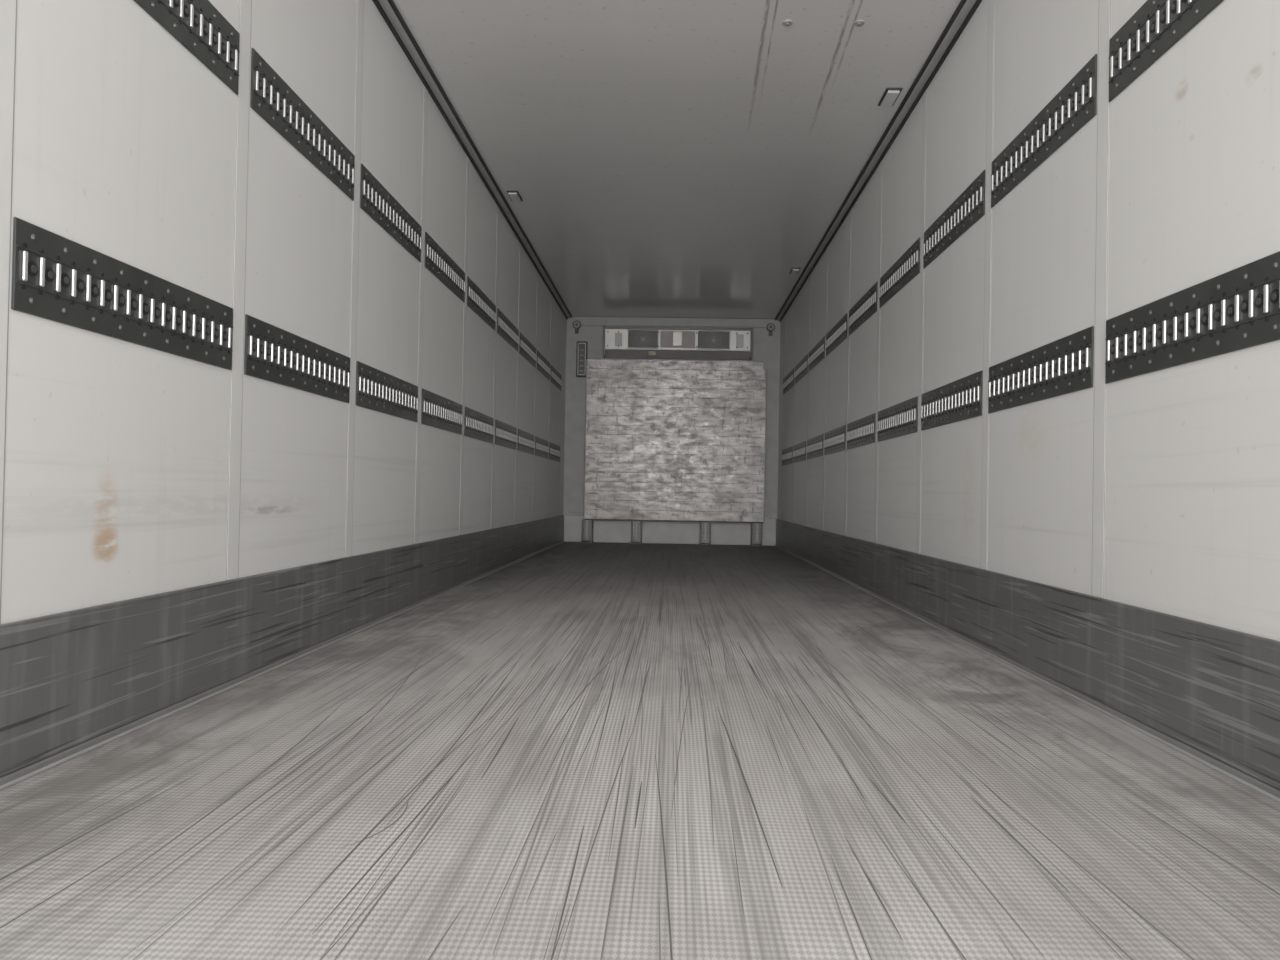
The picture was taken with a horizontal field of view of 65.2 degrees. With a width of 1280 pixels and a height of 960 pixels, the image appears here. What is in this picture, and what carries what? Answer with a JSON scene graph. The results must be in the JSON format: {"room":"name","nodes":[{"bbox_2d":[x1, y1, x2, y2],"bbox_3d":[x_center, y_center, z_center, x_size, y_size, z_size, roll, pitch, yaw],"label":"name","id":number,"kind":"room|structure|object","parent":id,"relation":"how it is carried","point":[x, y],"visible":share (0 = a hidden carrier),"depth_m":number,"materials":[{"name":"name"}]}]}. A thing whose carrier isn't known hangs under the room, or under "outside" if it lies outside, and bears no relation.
{"room":"loading area","nodes":[
{"label":"loading area","id":0,"kind":"room"},
{"bbox_2d":[1,0,566,623],"bbox_3d":[-1.113,-0.676,5.339,0.080,2.600,12.580,1,-1,2],"label":"wall","id":1,"kind":"structure","parent":0,"point":[117,450],"depth_m":2.84,"materials":[{"name":"white plastic"}]},
{"bbox_2d":[11,217,232,369],"bbox_3d":[-1.170,-0.405,2.366,0.012,0.176,0.940,1,-1,2],"label":"rail","id":2,"kind":"object","parent":1,"relation":"attached to","point":[55,277],"visible":1,"depth_m":2.22,"materials":[{"name":"metal"}]},
{"bbox_2d":[134,0,239,94],"bbox_3d":[-1.156,-1.190,2.377,0.012,0.176,0.940,1,-1,2],"label":"rail","id":3,"kind":"object","parent":1,"relation":"attached to","point":[197,25],"visible":1,"depth_m":2.63,"materials":[{"name":"metal"}]},
{"bbox_2d":[0,0,562,623],"bbox_3d":[-1.066,-0.808,5.462,0.001,2.258,11.414,1,-1,2],"label":"trim","id":4,"kind":"structure","parent":1,"relation":"attached to","point":[8,8],"depth_m":2.89,"materials":[{"name":"white metal"}]},
{"bbox_2d":[0,515,563,790],"bbox_3d":[-1.084,0.471,5.263,0.024,0.306,12.460,1,-1,2],"label":"baseboard","id":5,"kind":"structure","parent":1,"relation":"attached to","point":[74,683],"depth_m":2.59,"materials":[{"name":"metal"}]},
{"bbox_2d":[244,314,350,402],"bbox_3d":[-1.137,-0.391,3.396,0.012,0.176,0.940,1,-1,2],"label":"rail","id":6,"kind":"object","parent":1,"relation":"attached to","point":[272,353],"visible":1,"depth_m":3.29,"materials":[{"name":"metal"}]},
{"bbox_2d":[250,48,354,200],"bbox_3d":[-1.122,-1.176,3.406,0.012,0.176,0.940,1,-1,2],"label":"rail","id":7,"kind":"object","parent":1,"relation":"attached to","point":[272,99],"visible":1,"depth_m":3.30,"materials":[{"name":"metal"}]},
{"bbox_2d":[356,361,417,421],"bbox_3d":[-1.103,-0.377,4.426,0.012,0.176,0.940,1,-1,2],"label":"rail","id":8,"kind":"object","parent":1,"relation":"attached to","point":[376,390],"visible":1,"depth_m":4.34,"materials":[{"name":"metal"}]},
{"bbox_2d":[360,163,421,261],"bbox_3d":[-1.089,-1.162,4.436,0.012,0.176,0.940,1,-1,2],"label":"rail","id":9,"kind":"object","parent":1,"relation":"attached to","point":[376,201],"visible":1,"depth_m":4.35,"materials":[{"name":"metal"}]},
{"bbox_2d":[421,388,461,434],"bbox_3d":[-1.069,-0.363,5.456,0.012,0.176,0.940,1,-1,2],"label":"rail","id":10,"kind":"object","parent":1,"relation":"attached to","point":[437,411],"visible":1,"depth_m":5.37,"materials":[{"name":"metal"}]},
{"bbox_2d":[424,232,464,301],"bbox_3d":[-1.055,-1.147,5.466,0.012,0.176,0.940,1,-1,2],"label":"rail","id":11,"kind":"object","parent":1,"relation":"attached to","point":[437,261],"visible":1,"depth_m":5.38,"materials":[{"name":"metal"}]},
{"bbox_2d":[372,0,571,318],"bbox_3d":[-1.020,-1.957,5.304,0.064,0.036,12.480,1,-1,2],"label":"trim","id":12,"kind":"structure","parent":1,"relation":"attached to","point":[388,10],"depth_m":5.46,"materials":[{"name":"black metal"}]},
{"bbox_2d":[464,406,493,442],"bbox_3d":[-1.035,-0.348,6.485,0.012,0.176,0.940,1,-1,2],"label":"rail","id":13,"kind":"object","parent":1,"relation":"attached to","point":[477,425],"visible":1,"depth_m":6.41,"materials":[{"name":"metal"}]},
{"bbox_2d":[467,276,495,330],"bbox_3d":[-1.021,-1.133,6.496,0.012,0.176,0.940,1,-1,2],"label":"rail","id":14,"kind":"object","parent":1,"relation":"attached to","point":[477,301],"visible":1,"depth_m":6.42,"materials":[{"name":"metal"}]},
{"bbox_2d":[495,419,516,449],"bbox_3d":[-1.001,-0.334,7.515,0.012,0.176,0.940,1,-1,2],"label":"rail","id":15,"kind":"object","parent":1,"relation":"attached to","point":[505,434],"visible":1,"depth_m":7.45,"materials":[{"name":"metal"}]},
{"bbox_2d":[497,308,518,351],"bbox_3d":[-0.987,-1.119,7.525,0.012,0.176,0.940,1,-1,2],"label":"rail","id":16,"kind":"object","parent":1,"relation":"attached to","point":[506,329],"visible":1,"depth_m":7.46,"materials":[{"name":"metal"}]},
{"bbox_2d":[517,429,534,454],"bbox_3d":[-0.967,-0.320,8.545,0.012,0.176,0.940,1,-1,2],"label":"rail","id":17,"kind":"object","parent":1,"relation":"attached to","point":[526,443],"visible":1,"depth_m":8.48,"materials":[{"name":"metal"}]},
{"bbox_2d":[519,332,535,367],"bbox_3d":[-0.953,-1.105,8.555,0.012,0.176,0.940,1,-1,2],"label":"rail","id":18,"kind":"object","parent":1,"relation":"attached to","point":[527,350],"visible":1,"depth_m":8.48,"materials":[{"name":"metal"}]},
{"bbox_2d":[535,436,548,458],"bbox_3d":[-0.933,-0.306,9.575,0.012,0.176,0.940,1,-1,2],"label":"rail","id":19,"kind":"object","parent":1,"relation":"attached to","point":[541,445],"visible":1,"depth_m":9.50,"materials":[{"name":"metal"}]},
{"bbox_2d":[537,350,549,380],"bbox_3d":[-0.919,-1.091,9.585,0.012,0.176,0.940,1,-1,2],"label":"rail","id":20,"kind":"object","parent":1,"relation":"attached to","point":[543,366],"visible":1,"depth_m":9.50,"materials":[{"name":"metal"}]},
{"bbox_2d":[549,442,560,461],"bbox_3d":[-0.900,-0.292,10.604,0.012,0.176,0.940,1,-1,2],"label":"rail","id":21,"kind":"object","parent":1,"relation":"attached to","point":[554,450],"visible":1,"depth_m":10.52,"materials":[{"name":"metal"}]},
{"bbox_2d":[550,365,561,390],"bbox_3d":[-0.885,-1.077,10.615,0.012,0.176,0.940,1,-1,2],"label":"rail","id":22,"kind":"object","parent":1,"relation":"attached to","point":[556,377],"visible":1,"depth_m":10.58,"materials":[{"name":"metal"}]},
{"bbox_2d":[0,542,1279,959],"bbox_3d":[0.132,0.686,5.280,2.620,0.081,12.580,1,-1,2],"label":"floor","id":23,"kind":"structure","parent":0,"point":[567,750],"depth_m":1.85,"materials":[{"name":"grey metal"}]},
{"bbox_2d":[563,318,779,539],"bbox_3d":[0.361,-0.567,11.543,2.460,2.600,0.080,1,-1,2],"label":"wall","id":24,"kind":"structure","parent":0,"point":[765,347],"depth_m":11.53,"materials":[{"name":"grey metal"}]},
{"bbox_2d":[572,320,580,333],"bbox_3d":[-0.729,-1.763,11.511,0.100,0.150,0.047,1,-1,2],"label":"cable gland","id":25,"kind":"object","parent":24,"relation":"attached to","point":[576,324],"visible":1,"depth_m":11.51,"materials":[{"name":"black plastic"}]},
{"bbox_2d":[576,341,587,376],"bbox_3d":[-0.670,-1.391,11.521,0.124,0.410,0.053,1,-1,2],"label":"indicator","id":26,"kind":"object","parent":24,"relation":"attached to","point":[582,346],"visible":0.89,"depth_m":11.50,"materials":[{"name":"black plastic"}]},
{"bbox_2d":[564,512,775,545],"bbox_3d":[0.339,0.559,11.473,2.428,0.344,0.029,1,-1,2],"label":"baseboard","id":27,"kind":"structure","parent":24,"relation":"attached to","point":[659,532],"depth_m":11.46,"materials":[{"name":"metal"}]},
{"bbox_2d":[572,317,774,327],"bbox_3d":[0.382,-1.817,11.509,2.330,0.098,0.019,1,-1,2],"label":"trim","id":28,"kind":"structure","parent":24,"relation":"attached to","point":[596,321],"depth_m":11.50,"materials":[{"name":"white metal"}]},
{"bbox_2d":[581,358,766,545],"bbox_3d":[0.386,-0.317,11.381,2.067,2.097,0.174,1,-1,2],"label":"panel","id":29,"kind":"object","parent":24,"relation":"attached to","point":[668,440],"visible":1,"depth_m":11.30,"materials":[{"name":"metal"}]},
{"bbox_2d":[603,326,751,359],"bbox_3d":[0.425,-1.545,11.345,1.669,0.348,0.295,1,-1,2],"label":"refrigeration unit","id":30,"kind":"object","parent":24,"relation":"attached to","point":[618,342],"visible":1,"depth_m":11.22,"materials":[{"name":"metal"}]},
{"bbox_2d":[766,323,774,335],"bbox_3d":[1.495,-1.723,11.437,0.100,0.150,0.047,1,-1,2],"label":"cable gland","id":31,"kind":"object","parent":24,"relation":"attached to","point":[770,327],"visible":1,"depth_m":11.43,"materials":[{"name":"black plastic"}]},
{"bbox_2d":[393,0,960,318],"bbox_3d":[0.180,-1.993,5.315,2.620,0.080,12.580,1,-1,2],"label":"ceiling","id":32,"kind":"structure","parent":0,"point":[663,158],"depth_m":5.45,"materials":[{"name":"grey plastic"}]},
{"bbox_2d":[506,191,522,201],"bbox_3d":[-0.859,-1.941,6.859,0.080,0.020,0.220,1,-1,2],"label":"ceiling lamp","id":33,"kind":"object","parent":32,"relation":"attached to","point":[514,196],"depth_m":6.82,"materials":[{"name":"white plastic"}]},
{"bbox_2d":[789,268,800,274],"bbox_3d":[1.391,-1.873,8.986,0.080,0.020,0.220,1,-1,2],"label":"ceiling lamp","id":34,"kind":"object","parent":32,"relation":"attached to","point":[794,271],"depth_m":8.94,"materials":[{"name":"white plastic"}]},
{"bbox_2d":[878,88,902,106],"bbox_3d":[1.262,-1.927,5.048,0.080,0.020,0.220,1,-1,2],"label":"ceiling lamp","id":35,"kind":"object","parent":32,"relation":"attached to","point":[890,95],"depth_m":5.02,"materials":[{"name":"white plastic"}]},
{"bbox_2d":[782,20,792,25],"bbox_3d":[0.632,-1.953,4.279,0.043,0.012,0.044,1,-1,2],"label":"plug","id":36,"kind":"object","parent":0,"point":[787,22],"depth_m":4.27,"materials":[{"name":"white plastic"}]},
{"bbox_2d":[854,20,864,25],"bbox_3d":[0.936,-1.947,4.269,0.043,0.012,0.044,1,-1,2],"label":"plug","id":37,"kind":"object","parent":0,"point":[859,22],"depth_m":4.26,"materials":[{"name":"white plastic"}]},
{"bbox_2d":[777,0,1279,640],"bbox_3d":[1.425,-0.631,5.255,0.080,2.600,12.580,1,-1,2],"label":"wall","id":38,"kind":"structure","parent":0,"point":[1192,464],"depth_m":3.05,"materials":[{"name":"white plastic"}]},
{"bbox_2d":[782,446,792,465],"bbox_3d":[1.547,-0.248,10.544,0.012,0.176,0.940,1,-1,2],"label":"rail","id":39,"kind":"object","parent":38,"relation":"attached to","point":[787,454],"visible":1,"depth_m":10.46,"materials":[{"name":"metal"}]},
{"bbox_2d":[783,368,793,394],"bbox_3d":[1.562,-1.033,10.555,0.012,0.176,0.940,1,-1,2],"label":"rail","id":40,"kind":"object","parent":38,"relation":"attached to","point":[788,381],"visible":1,"depth_m":10.47,"materials":[{"name":"metal"}]},
{"bbox_2d":[793,441,805,462],"bbox_3d":[1.514,-0.262,9.514,0.012,0.176,0.940,1,-1,2],"label":"rail","id":41,"kind":"object","parent":38,"relation":"attached to","point":[799,450],"visible":1,"depth_m":9.47,"materials":[{"name":"metal"}]},
{"bbox_2d":[794,354,807,384],"bbox_3d":[1.528,-1.047,9.525,0.012,0.176,0.940,1,-1,2],"label":"rail","id":42,"kind":"object","parent":38,"relation":"attached to","point":[801,369],"visible":1,"depth_m":9.44,"materials":[{"name":"metal"}]},
{"bbox_2d":[807,434,823,459],"bbox_3d":[1.480,-0.277,8.485,0.012,0.176,0.940,1,-1,2],"label":"rail","id":43,"kind":"object","parent":38,"relation":"attached to","point":[814,445],"visible":1,"depth_m":8.42,"materials":[{"name":"metal"}]},
{"bbox_2d":[808,336,824,371],"bbox_3d":[1.494,-1.061,8.495,0.012,0.176,0.940,1,-1,2],"label":"rail","id":44,"kind":"object","parent":38,"relation":"attached to","point":[816,355],"visible":1,"depth_m":8.41,"materials":[{"name":"metal"}]},
{"bbox_2d":[824,425,845,454],"bbox_3d":[1.446,-0.291,7.455,0.012,0.176,0.940,1,-1,2],"label":"rail","id":45,"kind":"object","parent":38,"relation":"attached to","point":[835,440],"visible":1,"depth_m":7.38,"materials":[{"name":"metal"}]},
{"bbox_2d":[826,313,847,355],"bbox_3d":[1.460,-1.076,7.465,0.012,0.176,0.940,1,-1,2],"label":"rail","id":46,"kind":"object","parent":38,"relation":"attached to","point":[837,334],"visible":1,"depth_m":7.38,"materials":[{"name":"metal"}]},
{"bbox_2d":[847,413,875,448],"bbox_3d":[1.412,-0.305,6.425,0.012,0.176,0.940,1,-1,2],"label":"rail","id":47,"kind":"object","parent":38,"relation":"attached to","point":[860,432],"visible":1,"depth_m":6.34,"materials":[{"name":"metal"}]},
{"bbox_2d":[848,282,877,335],"bbox_3d":[1.426,-1.090,6.436,0.012,0.176,0.940,1,-1,2],"label":"rail","id":48,"kind":"object","parent":38,"relation":"attached to","point":[866,306],"visible":1,"depth_m":6.36,"materials":[{"name":"metal"}]},
{"bbox_2d":[775,0,981,321],"bbox_3d":[1.375,-1.915,5.225,0.064,0.036,12.480,1,-1,2],"label":"trim","id":49,"kind":"structure","parent":38,"relation":"attached to","point":[966,9],"depth_m":5.36,"materials":[{"name":"black metal"}]},
{"bbox_2d":[877,396,917,441],"bbox_3d":[1.378,-0.319,5.396,0.012,0.176,0.940,1,-1,2],"label":"rail","id":50,"kind":"object","parent":38,"relation":"attached to","point":[900,419],"visible":1,"depth_m":5.31,"materials":[{"name":"metal"}]},
{"bbox_2d":[879,237,919,307],"bbox_3d":[1.392,-1.104,5.406,0.012,0.176,0.940,1,-1,2],"label":"rail","id":51,"kind":"object","parent":38,"relation":"attached to","point":[907,266],"visible":1,"depth_m":5.32,"materials":[{"name":"metal"}]},
{"bbox_2d":[781,0,1110,597],"bbox_3d":[1.391,-0.765,5.401,0.001,2.258,11.414,1,-1,2],"label":"trim","id":52,"kind":"structure","parent":38,"relation":"attached to","point":[1104,20],"depth_m":3.83,"materials":[{"name":"white metal"}]},
{"bbox_2d":[921,370,982,430],"bbox_3d":[1.344,-0.333,4.366,0.012,0.176,0.940,1,-1,2],"label":"rail","id":53,"kind":"object","parent":38,"relation":"attached to","point":[961,399],"visible":1,"depth_m":4.28,"materials":[{"name":"metal"}]},
{"bbox_2d":[923,170,985,267],"bbox_3d":[1.359,-1.118,4.376,0.012,0.176,0.940,1,-1,2],"label":"rail","id":54,"kind":"object","parent":38,"relation":"attached to","point":[968,208],"visible":1,"depth_m":4.29,"materials":[{"name":"metal"}]},
{"bbox_2d":[775,519,1279,802],"bbox_3d":[1.350,0.514,5.182,0.024,0.306,12.460,1,-1,2],"label":"baseboard","id":55,"kind":"structure","parent":38,"relation":"attached to","point":[1209,693],"depth_m":2.69,"materials":[{"name":"metal"}]},
{"bbox_2d":[988,326,1093,412],"bbox_3d":[1.310,-0.348,3.336,0.012,0.176,0.940,1,-1,2],"label":"rail","id":56,"kind":"object","parent":38,"relation":"attached to","point":[1065,365],"visible":1,"depth_m":3.23,"materials":[{"name":"metal"}]},
{"bbox_2d":[991,54,1096,207],"bbox_3d":[1.325,-1.132,3.346,0.012,0.176,0.940,1,-1,2],"label":"rail","id":57,"kind":"object","parent":38,"relation":"attached to","point":[1075,105],"visible":1,"depth_m":3.24,"materials":[{"name":"metal"}]},
{"bbox_2d":[1108,0,1223,101],"bbox_3d":[1.291,-1.147,2.317,0.012,0.176,0.940,1,-1,2],"label":"rail","id":58,"kind":"object","parent":38,"relation":"attached to","point":[1156,26],"visible":1,"depth_m":2.55,"materials":[{"name":"metal"}]},
{"bbox_2d":[1105,251,1279,383],"bbox_3d":[1.277,-0.362,2.306,0.012,0.176,0.940,1,-1,2],"label":"rail","id":59,"kind":"object","parent":38,"relation":"attached to","point":[1236,309],"visible":1,"depth_m":2.27,"materials":[{"name":"metal"}]}
]}

